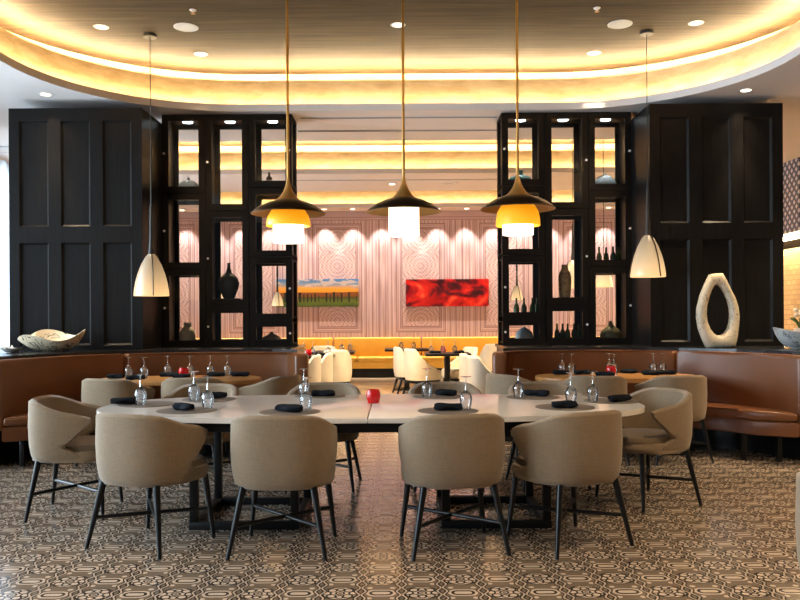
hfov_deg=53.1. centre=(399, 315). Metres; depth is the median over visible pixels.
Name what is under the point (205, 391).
bowl
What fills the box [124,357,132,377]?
wine glass
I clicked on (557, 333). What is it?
bottle
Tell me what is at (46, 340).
ceramic bowl
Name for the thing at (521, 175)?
lidded jar
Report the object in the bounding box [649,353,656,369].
wine glass
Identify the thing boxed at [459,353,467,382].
dining chair
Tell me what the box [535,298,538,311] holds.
bottle
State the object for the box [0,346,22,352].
ceramic bowl
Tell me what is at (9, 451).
wall
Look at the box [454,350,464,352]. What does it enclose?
napkin
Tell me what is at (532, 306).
bottle
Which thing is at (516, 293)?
pendant lamp
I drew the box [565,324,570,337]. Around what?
bottle
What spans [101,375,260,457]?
table
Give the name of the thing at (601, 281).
pendant lamp
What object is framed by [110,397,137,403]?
napkin
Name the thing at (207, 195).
display cabinet
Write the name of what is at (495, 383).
tub chair
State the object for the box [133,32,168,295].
pendant lamp
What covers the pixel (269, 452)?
tub chair
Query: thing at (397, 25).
recessed light
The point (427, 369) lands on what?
wine glass
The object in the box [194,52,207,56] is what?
recessed light
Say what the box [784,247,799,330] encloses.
wall
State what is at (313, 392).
napkin
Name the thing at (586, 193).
display cabinet
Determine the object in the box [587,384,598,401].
bowl
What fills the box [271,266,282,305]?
pendant lamp
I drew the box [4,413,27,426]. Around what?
seat cushion
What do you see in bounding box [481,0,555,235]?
pendant lamp
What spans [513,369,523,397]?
wine glass
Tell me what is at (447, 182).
ceiling vent
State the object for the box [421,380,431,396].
bowl
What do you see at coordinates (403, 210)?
pendant lamp
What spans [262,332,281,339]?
vase
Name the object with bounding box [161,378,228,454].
tub chair
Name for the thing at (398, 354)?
dining chair
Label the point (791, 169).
wall
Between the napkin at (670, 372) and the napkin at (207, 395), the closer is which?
the napkin at (207, 395)
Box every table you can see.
[96,394,644,529]
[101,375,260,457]
[304,350,355,354]
[385,348,428,389]
[424,352,470,380]
[535,373,691,454]
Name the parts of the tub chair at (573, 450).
leg, seat, leg, seat frame, backrest, leg, leg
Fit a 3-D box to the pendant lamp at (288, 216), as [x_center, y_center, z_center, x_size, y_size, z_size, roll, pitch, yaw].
[-0.760,-1.731,5.400,0.500,2.470,0.500,0,0,0]
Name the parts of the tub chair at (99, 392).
backrest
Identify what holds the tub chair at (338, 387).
on the floor
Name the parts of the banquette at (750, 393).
backrest, leg, backrest, leg, seat, leg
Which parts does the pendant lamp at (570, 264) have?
lamp shade, stem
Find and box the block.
[214,298,242,299]
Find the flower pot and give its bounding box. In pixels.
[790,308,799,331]
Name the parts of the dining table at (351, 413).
leg, leg, frame, leg, leg, leg, leg, frame, leg, leg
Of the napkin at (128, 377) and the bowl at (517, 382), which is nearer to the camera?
the bowl at (517, 382)
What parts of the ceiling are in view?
tray panel, tray panel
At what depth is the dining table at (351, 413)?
5.15 m
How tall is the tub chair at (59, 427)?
0.807 m
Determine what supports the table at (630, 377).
on the floor
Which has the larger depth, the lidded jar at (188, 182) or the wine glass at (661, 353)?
the lidded jar at (188, 182)
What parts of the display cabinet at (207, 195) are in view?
door, door, door, door, door, door, door, door, door, door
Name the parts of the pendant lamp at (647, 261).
stem, lamp shade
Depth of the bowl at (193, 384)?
5.74 m
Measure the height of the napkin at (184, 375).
0.050 m
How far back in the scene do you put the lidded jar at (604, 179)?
9.50 m
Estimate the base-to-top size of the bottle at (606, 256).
0.213 m
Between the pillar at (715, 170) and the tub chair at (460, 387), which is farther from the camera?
the pillar at (715, 170)
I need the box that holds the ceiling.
[0,0,799,240]
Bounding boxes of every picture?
[276,279,358,306]
[406,279,488,305]
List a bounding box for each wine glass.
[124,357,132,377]
[134,374,146,404]
[140,357,147,377]
[186,356,193,375]
[188,371,199,399]
[201,376,213,407]
[206,355,213,372]
[223,355,231,375]
[298,368,308,396]
[300,377,311,409]
[421,368,431,396]
[460,376,471,408]
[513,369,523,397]
[558,353,565,369]
[565,372,576,400]
[567,353,575,369]
[587,371,598,401]
[610,354,617,374]
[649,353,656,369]
[658,353,666,369]
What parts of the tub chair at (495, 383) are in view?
backrest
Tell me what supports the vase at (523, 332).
in the display cabinet at (586, 193)
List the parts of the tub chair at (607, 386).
backrest, leg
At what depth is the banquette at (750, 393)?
7.83 m
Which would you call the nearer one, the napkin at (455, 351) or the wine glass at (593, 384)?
the wine glass at (593, 384)
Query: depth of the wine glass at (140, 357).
7.88 m
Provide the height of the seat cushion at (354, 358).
0.110 m
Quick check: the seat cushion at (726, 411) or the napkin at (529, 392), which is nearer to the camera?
the napkin at (529, 392)
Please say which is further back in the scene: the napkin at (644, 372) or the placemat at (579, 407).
the napkin at (644, 372)
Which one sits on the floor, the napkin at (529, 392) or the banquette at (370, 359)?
the banquette at (370, 359)
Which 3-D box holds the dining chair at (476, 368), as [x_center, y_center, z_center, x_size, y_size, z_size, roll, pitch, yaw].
[1.198,0.938,10.721,0.575,0.821,0.540,0,0,-14]
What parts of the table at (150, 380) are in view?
foot plate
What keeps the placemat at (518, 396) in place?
on the dining table at (351, 413)
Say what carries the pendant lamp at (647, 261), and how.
hanging from the ceiling
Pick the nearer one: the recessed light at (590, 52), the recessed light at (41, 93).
the recessed light at (41, 93)
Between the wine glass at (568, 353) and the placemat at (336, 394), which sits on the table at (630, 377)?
the wine glass at (568, 353)
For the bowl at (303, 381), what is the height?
0.123 m
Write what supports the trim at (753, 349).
on the wall at (790, 446)
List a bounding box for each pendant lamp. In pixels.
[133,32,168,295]
[251,0,324,243]
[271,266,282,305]
[367,0,440,236]
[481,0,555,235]
[511,236,522,299]
[567,144,573,287]
[596,139,612,286]
[629,29,665,277]
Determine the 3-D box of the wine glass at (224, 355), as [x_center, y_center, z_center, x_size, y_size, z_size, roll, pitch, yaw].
[-1.758,0.505,8.150,0.081,0.209,0.081,0,0,13]
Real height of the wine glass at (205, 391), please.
0.209 m
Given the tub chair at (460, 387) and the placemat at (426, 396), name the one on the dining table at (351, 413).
the placemat at (426, 396)
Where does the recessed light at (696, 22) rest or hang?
in the ceiling
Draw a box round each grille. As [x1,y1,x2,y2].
[175,24,196,30]
[609,21,630,27]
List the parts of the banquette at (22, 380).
leg, seat, backrest, leg, backrest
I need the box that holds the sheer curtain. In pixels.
[0,160,9,346]
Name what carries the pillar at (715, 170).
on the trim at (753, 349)
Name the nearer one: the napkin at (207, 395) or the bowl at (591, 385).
the bowl at (591, 385)
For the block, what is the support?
in the display cabinet at (207, 195)
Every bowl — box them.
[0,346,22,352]
[18,329,85,351]
[124,366,132,377]
[134,387,146,404]
[188,383,199,399]
[201,390,213,407]
[298,380,308,396]
[300,391,311,409]
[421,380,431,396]
[460,390,471,408]
[513,381,523,397]
[565,385,576,400]
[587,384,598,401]
[773,327,799,347]
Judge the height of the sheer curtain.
3.620 m
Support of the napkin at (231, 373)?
on the table at (150, 380)
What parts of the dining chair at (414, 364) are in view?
leg, backrest, seat rail, seat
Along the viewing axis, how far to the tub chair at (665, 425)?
5.63 m
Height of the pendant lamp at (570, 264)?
2.566 m
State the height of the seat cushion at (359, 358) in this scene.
0.110 m
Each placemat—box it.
[118,401,174,407]
[156,407,217,413]
[182,397,235,401]
[259,408,320,415]
[295,393,344,397]
[413,394,464,398]
[418,407,477,414]
[507,394,559,399]
[535,404,594,410]
[584,398,640,403]
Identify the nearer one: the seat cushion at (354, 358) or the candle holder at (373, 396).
the candle holder at (373, 396)
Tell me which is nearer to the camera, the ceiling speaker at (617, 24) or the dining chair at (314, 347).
the ceiling speaker at (617, 24)
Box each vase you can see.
[179,323,195,339]
[218,263,238,297]
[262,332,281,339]
[515,327,532,337]
[558,265,570,296]
[600,321,621,337]
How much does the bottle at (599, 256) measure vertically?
0.213 m
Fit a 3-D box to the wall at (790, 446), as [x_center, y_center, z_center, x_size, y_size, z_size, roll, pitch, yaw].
[3.005,0.850,8.525,3.800,0.965,2.850,0,0,0]
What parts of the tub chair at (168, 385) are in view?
backrest, leg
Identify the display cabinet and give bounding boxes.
[162,114,297,346]
[497,112,632,344]
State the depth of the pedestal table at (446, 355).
12.90 m
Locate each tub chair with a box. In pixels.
[23,395,123,522]
[75,378,154,466]
[85,412,215,559]
[152,383,238,492]
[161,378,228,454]
[225,415,337,560]
[229,374,300,459]
[284,382,361,491]
[398,413,510,560]
[408,381,483,491]
[486,373,529,461]
[505,381,591,492]
[506,409,633,559]
[563,376,629,464]
[595,387,702,512]
[631,375,713,465]
[795,472,799,568]
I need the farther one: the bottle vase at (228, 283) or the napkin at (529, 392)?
the bottle vase at (228, 283)
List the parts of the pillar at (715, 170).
panel, panel, panel, panel, panel, panel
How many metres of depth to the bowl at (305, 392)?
5.10 m
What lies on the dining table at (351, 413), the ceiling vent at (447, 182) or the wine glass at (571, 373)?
the wine glass at (571, 373)
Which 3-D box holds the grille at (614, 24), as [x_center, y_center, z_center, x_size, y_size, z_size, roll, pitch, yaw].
[2.248,-2.977,8.173,0.222,0.001,0.222,0,0,0]
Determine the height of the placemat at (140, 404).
0.004 m
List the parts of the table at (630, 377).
foot plate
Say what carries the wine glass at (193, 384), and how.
on the placemat at (193, 399)
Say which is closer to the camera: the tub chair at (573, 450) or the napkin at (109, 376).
the tub chair at (573, 450)
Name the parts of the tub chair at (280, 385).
backrest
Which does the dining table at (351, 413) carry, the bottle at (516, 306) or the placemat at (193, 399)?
the placemat at (193, 399)
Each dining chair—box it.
[309,354,320,382]
[312,346,336,350]
[321,350,351,382]
[321,352,332,381]
[392,346,404,393]
[402,348,440,393]
[441,346,477,381]
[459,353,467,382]
[467,355,491,393]
[479,344,496,371]
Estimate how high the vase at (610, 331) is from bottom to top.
0.240 m
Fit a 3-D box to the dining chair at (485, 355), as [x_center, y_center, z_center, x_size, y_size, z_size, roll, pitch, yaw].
[1.765,0.934,15.302,0.540,0.821,0.575,0,0,-8]
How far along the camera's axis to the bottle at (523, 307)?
9.62 m
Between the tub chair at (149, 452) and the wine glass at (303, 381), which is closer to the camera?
the tub chair at (149, 452)
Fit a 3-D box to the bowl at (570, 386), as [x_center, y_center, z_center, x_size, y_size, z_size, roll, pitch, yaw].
[1.158,0.532,5.419,0.081,0.123,0.081,0,0,-13]
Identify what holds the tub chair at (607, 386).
on the floor
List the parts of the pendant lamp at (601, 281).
lamp shade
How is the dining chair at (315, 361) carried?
on the floor
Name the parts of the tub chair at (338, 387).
backrest, seat frame, leg, leg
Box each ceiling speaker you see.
[173,23,198,31]
[607,19,632,28]
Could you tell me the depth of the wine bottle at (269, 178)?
9.58 m
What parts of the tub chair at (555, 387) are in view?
leg, leg, backrest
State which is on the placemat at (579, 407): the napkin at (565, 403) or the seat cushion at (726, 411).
the napkin at (565, 403)
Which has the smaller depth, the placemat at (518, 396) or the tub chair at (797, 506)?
the tub chair at (797, 506)
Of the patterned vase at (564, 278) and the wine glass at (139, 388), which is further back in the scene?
the patterned vase at (564, 278)
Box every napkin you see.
[106,374,123,378]
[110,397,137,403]
[126,375,145,379]
[159,372,177,376]
[172,402,194,409]
[173,373,190,377]
[201,392,226,398]
[207,372,224,376]
[230,372,249,375]
[275,404,302,411]
[311,390,334,395]
[433,403,461,409]
[435,389,456,395]
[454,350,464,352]
[524,389,549,395]
[551,400,577,407]
[552,370,568,374]
[574,370,591,374]
[595,371,614,375]
[607,394,631,401]
[620,369,636,372]
[641,370,659,374]
[656,370,675,374]
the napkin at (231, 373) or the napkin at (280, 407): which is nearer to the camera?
the napkin at (280, 407)
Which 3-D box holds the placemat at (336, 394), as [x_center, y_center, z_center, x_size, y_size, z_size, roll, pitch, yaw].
[-0.605,0.602,6.050,0.384,0.004,0.384,0,0,0]
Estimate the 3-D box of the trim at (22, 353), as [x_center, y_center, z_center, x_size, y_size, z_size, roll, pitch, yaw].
[-3.010,0.385,8.525,3.816,0.035,2.890,0,0,0]
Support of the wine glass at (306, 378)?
on the placemat at (306, 411)
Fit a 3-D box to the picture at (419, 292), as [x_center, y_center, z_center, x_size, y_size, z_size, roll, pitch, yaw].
[1.075,-0.529,18.175,1.880,0.615,0.045,0,0,0]
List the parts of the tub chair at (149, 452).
leg, leg, backrest, seat frame, leg, seat, leg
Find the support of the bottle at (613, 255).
in the display cabinet at (586, 193)
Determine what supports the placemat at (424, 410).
on the dining table at (351, 413)
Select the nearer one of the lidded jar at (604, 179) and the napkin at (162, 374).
the napkin at (162, 374)
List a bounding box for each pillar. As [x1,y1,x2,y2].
[8,108,162,349]
[631,103,783,346]
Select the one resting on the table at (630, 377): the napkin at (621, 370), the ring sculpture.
the napkin at (621, 370)
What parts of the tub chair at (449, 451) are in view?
leg, leg, backrest, seat frame, leg, leg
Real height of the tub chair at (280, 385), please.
0.807 m
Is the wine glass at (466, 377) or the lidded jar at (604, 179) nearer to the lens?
the wine glass at (466, 377)
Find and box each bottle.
[266,172,271,180]
[514,298,518,311]
[521,298,526,311]
[530,298,534,311]
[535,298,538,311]
[554,324,559,337]
[560,323,564,337]
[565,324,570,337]
[571,323,575,337]
[596,247,601,259]
[603,247,608,259]
[610,246,615,259]
[616,247,620,259]
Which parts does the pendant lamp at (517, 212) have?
rod, lamp shade, lamp shade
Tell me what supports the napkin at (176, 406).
on the placemat at (196, 410)
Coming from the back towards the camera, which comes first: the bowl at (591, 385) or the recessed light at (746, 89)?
the recessed light at (746, 89)
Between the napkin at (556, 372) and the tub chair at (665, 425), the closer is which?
the tub chair at (665, 425)
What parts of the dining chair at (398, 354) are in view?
leg, backrest, leg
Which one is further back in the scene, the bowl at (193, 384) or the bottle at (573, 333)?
the bottle at (573, 333)
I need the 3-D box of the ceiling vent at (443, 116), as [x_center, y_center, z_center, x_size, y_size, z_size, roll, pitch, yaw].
[-0.014,-2.385,9.620,2.360,0.008,0.052,0,0,0]
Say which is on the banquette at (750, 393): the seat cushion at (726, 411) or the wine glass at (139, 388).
the seat cushion at (726, 411)
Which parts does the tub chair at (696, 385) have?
leg, backrest, leg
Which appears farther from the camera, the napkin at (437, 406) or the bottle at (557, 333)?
the bottle at (557, 333)
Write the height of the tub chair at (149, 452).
0.807 m
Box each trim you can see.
[0,345,304,359]
[495,344,799,354]
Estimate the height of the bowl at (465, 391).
0.123 m
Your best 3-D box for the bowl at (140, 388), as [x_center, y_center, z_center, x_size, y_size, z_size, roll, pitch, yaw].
[-1.768,0.545,5.449,0.081,0.123,0.081,0,0,-21]
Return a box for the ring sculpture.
[696,273,739,347]
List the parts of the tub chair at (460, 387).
backrest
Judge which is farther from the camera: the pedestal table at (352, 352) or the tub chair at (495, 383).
the pedestal table at (352, 352)
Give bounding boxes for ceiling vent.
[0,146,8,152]
[262,179,496,180]
[298,129,496,131]
[300,116,496,118]
[440,181,456,184]
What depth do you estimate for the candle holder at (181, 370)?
7.95 m
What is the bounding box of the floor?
[0,377,799,599]
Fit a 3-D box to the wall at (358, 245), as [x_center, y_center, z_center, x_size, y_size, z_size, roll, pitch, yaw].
[0.995,-0.906,18.275,14.000,4.500,0.150,0,0,0]
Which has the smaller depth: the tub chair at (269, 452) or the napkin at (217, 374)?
the tub chair at (269, 452)
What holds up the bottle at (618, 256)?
in the display cabinet at (586, 193)
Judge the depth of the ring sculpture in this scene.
8.29 m
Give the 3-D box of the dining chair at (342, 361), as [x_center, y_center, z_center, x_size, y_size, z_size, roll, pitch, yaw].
[-1.055,0.951,13.052,0.540,0.821,0.575,0,0,-8]
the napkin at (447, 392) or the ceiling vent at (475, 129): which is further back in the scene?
the ceiling vent at (475, 129)
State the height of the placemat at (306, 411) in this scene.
0.004 m
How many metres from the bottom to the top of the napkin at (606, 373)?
0.050 m
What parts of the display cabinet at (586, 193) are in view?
door, door, door, door, door, door, door, door, door, door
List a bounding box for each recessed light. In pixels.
[38,92,52,96]
[93,24,108,29]
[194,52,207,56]
[390,22,404,27]
[587,51,600,54]
[688,20,703,25]
[738,88,753,92]
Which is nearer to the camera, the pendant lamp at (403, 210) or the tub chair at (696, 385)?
the pendant lamp at (403, 210)
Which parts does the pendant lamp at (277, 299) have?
lamp shade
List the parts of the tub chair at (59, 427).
leg, leg, seat frame, backrest, seat, leg, leg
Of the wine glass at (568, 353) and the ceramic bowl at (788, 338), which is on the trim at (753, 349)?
the ceramic bowl at (788, 338)
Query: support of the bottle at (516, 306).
in the display cabinet at (586, 193)
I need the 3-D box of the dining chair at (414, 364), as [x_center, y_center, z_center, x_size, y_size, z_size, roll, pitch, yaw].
[0.368,0.942,13.201,0.575,0.821,0.540,0,0,-26]
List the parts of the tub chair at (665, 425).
leg, leg, seat, leg, seat frame, backrest, leg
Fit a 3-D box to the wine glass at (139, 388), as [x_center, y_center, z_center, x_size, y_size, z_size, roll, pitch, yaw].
[-1.768,0.501,5.449,0.081,0.209,0.081,0,0,-21]
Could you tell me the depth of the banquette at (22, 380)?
8.05 m
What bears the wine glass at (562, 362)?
on the table at (630, 377)
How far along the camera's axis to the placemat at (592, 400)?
5.50 m
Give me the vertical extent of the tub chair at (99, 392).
0.807 m
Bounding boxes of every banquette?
[0,352,308,466]
[196,336,599,376]
[492,350,799,461]
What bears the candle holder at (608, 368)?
on the table at (630, 377)
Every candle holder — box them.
[178,368,187,373]
[305,349,311,355]
[366,389,380,403]
[606,366,615,373]
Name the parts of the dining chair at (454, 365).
seat, backrest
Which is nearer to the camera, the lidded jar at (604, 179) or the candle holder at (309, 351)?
the lidded jar at (604, 179)
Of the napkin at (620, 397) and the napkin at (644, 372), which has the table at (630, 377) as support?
the napkin at (644, 372)
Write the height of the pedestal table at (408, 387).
0.750 m
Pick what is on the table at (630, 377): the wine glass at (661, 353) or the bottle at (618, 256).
the wine glass at (661, 353)
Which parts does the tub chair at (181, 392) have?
backrest, leg, seat frame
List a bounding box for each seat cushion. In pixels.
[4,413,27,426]
[309,356,357,361]
[357,356,442,361]
[443,356,478,361]
[705,402,797,421]
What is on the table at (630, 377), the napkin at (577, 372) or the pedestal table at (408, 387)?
the napkin at (577, 372)
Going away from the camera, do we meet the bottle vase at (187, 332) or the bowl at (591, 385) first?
the bowl at (591, 385)
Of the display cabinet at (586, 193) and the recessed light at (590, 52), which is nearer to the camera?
the recessed light at (590, 52)
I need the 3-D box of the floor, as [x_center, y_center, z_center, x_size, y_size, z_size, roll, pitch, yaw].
[1.008,1.394,8.350,14.000,0.100,19.700,0,0,0]
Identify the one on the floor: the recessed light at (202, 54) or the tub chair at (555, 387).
the tub chair at (555, 387)
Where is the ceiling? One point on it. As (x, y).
(345, 56)
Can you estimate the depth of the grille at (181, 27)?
8.18 m
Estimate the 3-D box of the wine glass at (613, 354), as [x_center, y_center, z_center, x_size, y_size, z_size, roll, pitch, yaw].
[2.144,0.483,8.019,0.081,0.209,0.081,0,0,44]
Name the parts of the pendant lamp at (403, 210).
rod, lamp shade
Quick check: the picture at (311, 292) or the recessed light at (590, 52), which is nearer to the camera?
the recessed light at (590, 52)
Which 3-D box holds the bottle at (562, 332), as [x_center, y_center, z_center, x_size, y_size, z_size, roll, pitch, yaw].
[1.959,0.197,9.640,0.066,0.213,0.068,0,0,33]
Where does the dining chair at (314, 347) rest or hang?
on the floor
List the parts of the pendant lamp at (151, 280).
stem, lamp shade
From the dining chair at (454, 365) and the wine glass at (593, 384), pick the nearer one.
the wine glass at (593, 384)
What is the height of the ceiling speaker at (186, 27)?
0.010 m
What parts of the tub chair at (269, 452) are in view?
leg, leg, backrest, seat frame, leg, leg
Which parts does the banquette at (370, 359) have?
backrest, backrest, seat, backrest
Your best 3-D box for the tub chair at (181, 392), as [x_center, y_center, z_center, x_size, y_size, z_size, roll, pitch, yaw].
[-1.594,0.959,6.330,0.611,0.807,0.612,0,0,10]
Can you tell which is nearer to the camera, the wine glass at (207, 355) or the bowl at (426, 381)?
the bowl at (426, 381)
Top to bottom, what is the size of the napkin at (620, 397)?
0.050 m
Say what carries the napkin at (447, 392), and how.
on the placemat at (426, 396)
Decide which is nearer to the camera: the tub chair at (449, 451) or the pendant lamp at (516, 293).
the tub chair at (449, 451)
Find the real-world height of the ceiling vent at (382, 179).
0.008 m
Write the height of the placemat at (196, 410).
0.004 m
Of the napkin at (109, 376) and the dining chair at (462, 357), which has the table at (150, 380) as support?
the napkin at (109, 376)
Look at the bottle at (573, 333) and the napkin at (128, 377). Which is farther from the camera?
the bottle at (573, 333)
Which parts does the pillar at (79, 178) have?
panel, panel, panel, panel, panel, panel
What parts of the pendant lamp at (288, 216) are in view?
rod, lamp shade, lamp shade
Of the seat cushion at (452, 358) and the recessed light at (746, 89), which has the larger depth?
the seat cushion at (452, 358)
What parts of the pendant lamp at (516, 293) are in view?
lamp shade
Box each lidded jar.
[178,177,198,185]
[510,170,530,178]
[595,172,615,183]
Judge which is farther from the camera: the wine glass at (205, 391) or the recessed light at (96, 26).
the recessed light at (96, 26)
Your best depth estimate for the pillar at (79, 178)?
8.73 m
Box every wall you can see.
[0,348,303,464]
[179,210,615,360]
[497,347,799,459]
[783,157,799,249]
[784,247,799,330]
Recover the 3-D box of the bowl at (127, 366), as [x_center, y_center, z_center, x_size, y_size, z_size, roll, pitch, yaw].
[-2.694,0.554,7.941,0.081,0.123,0.081,0,0,-24]

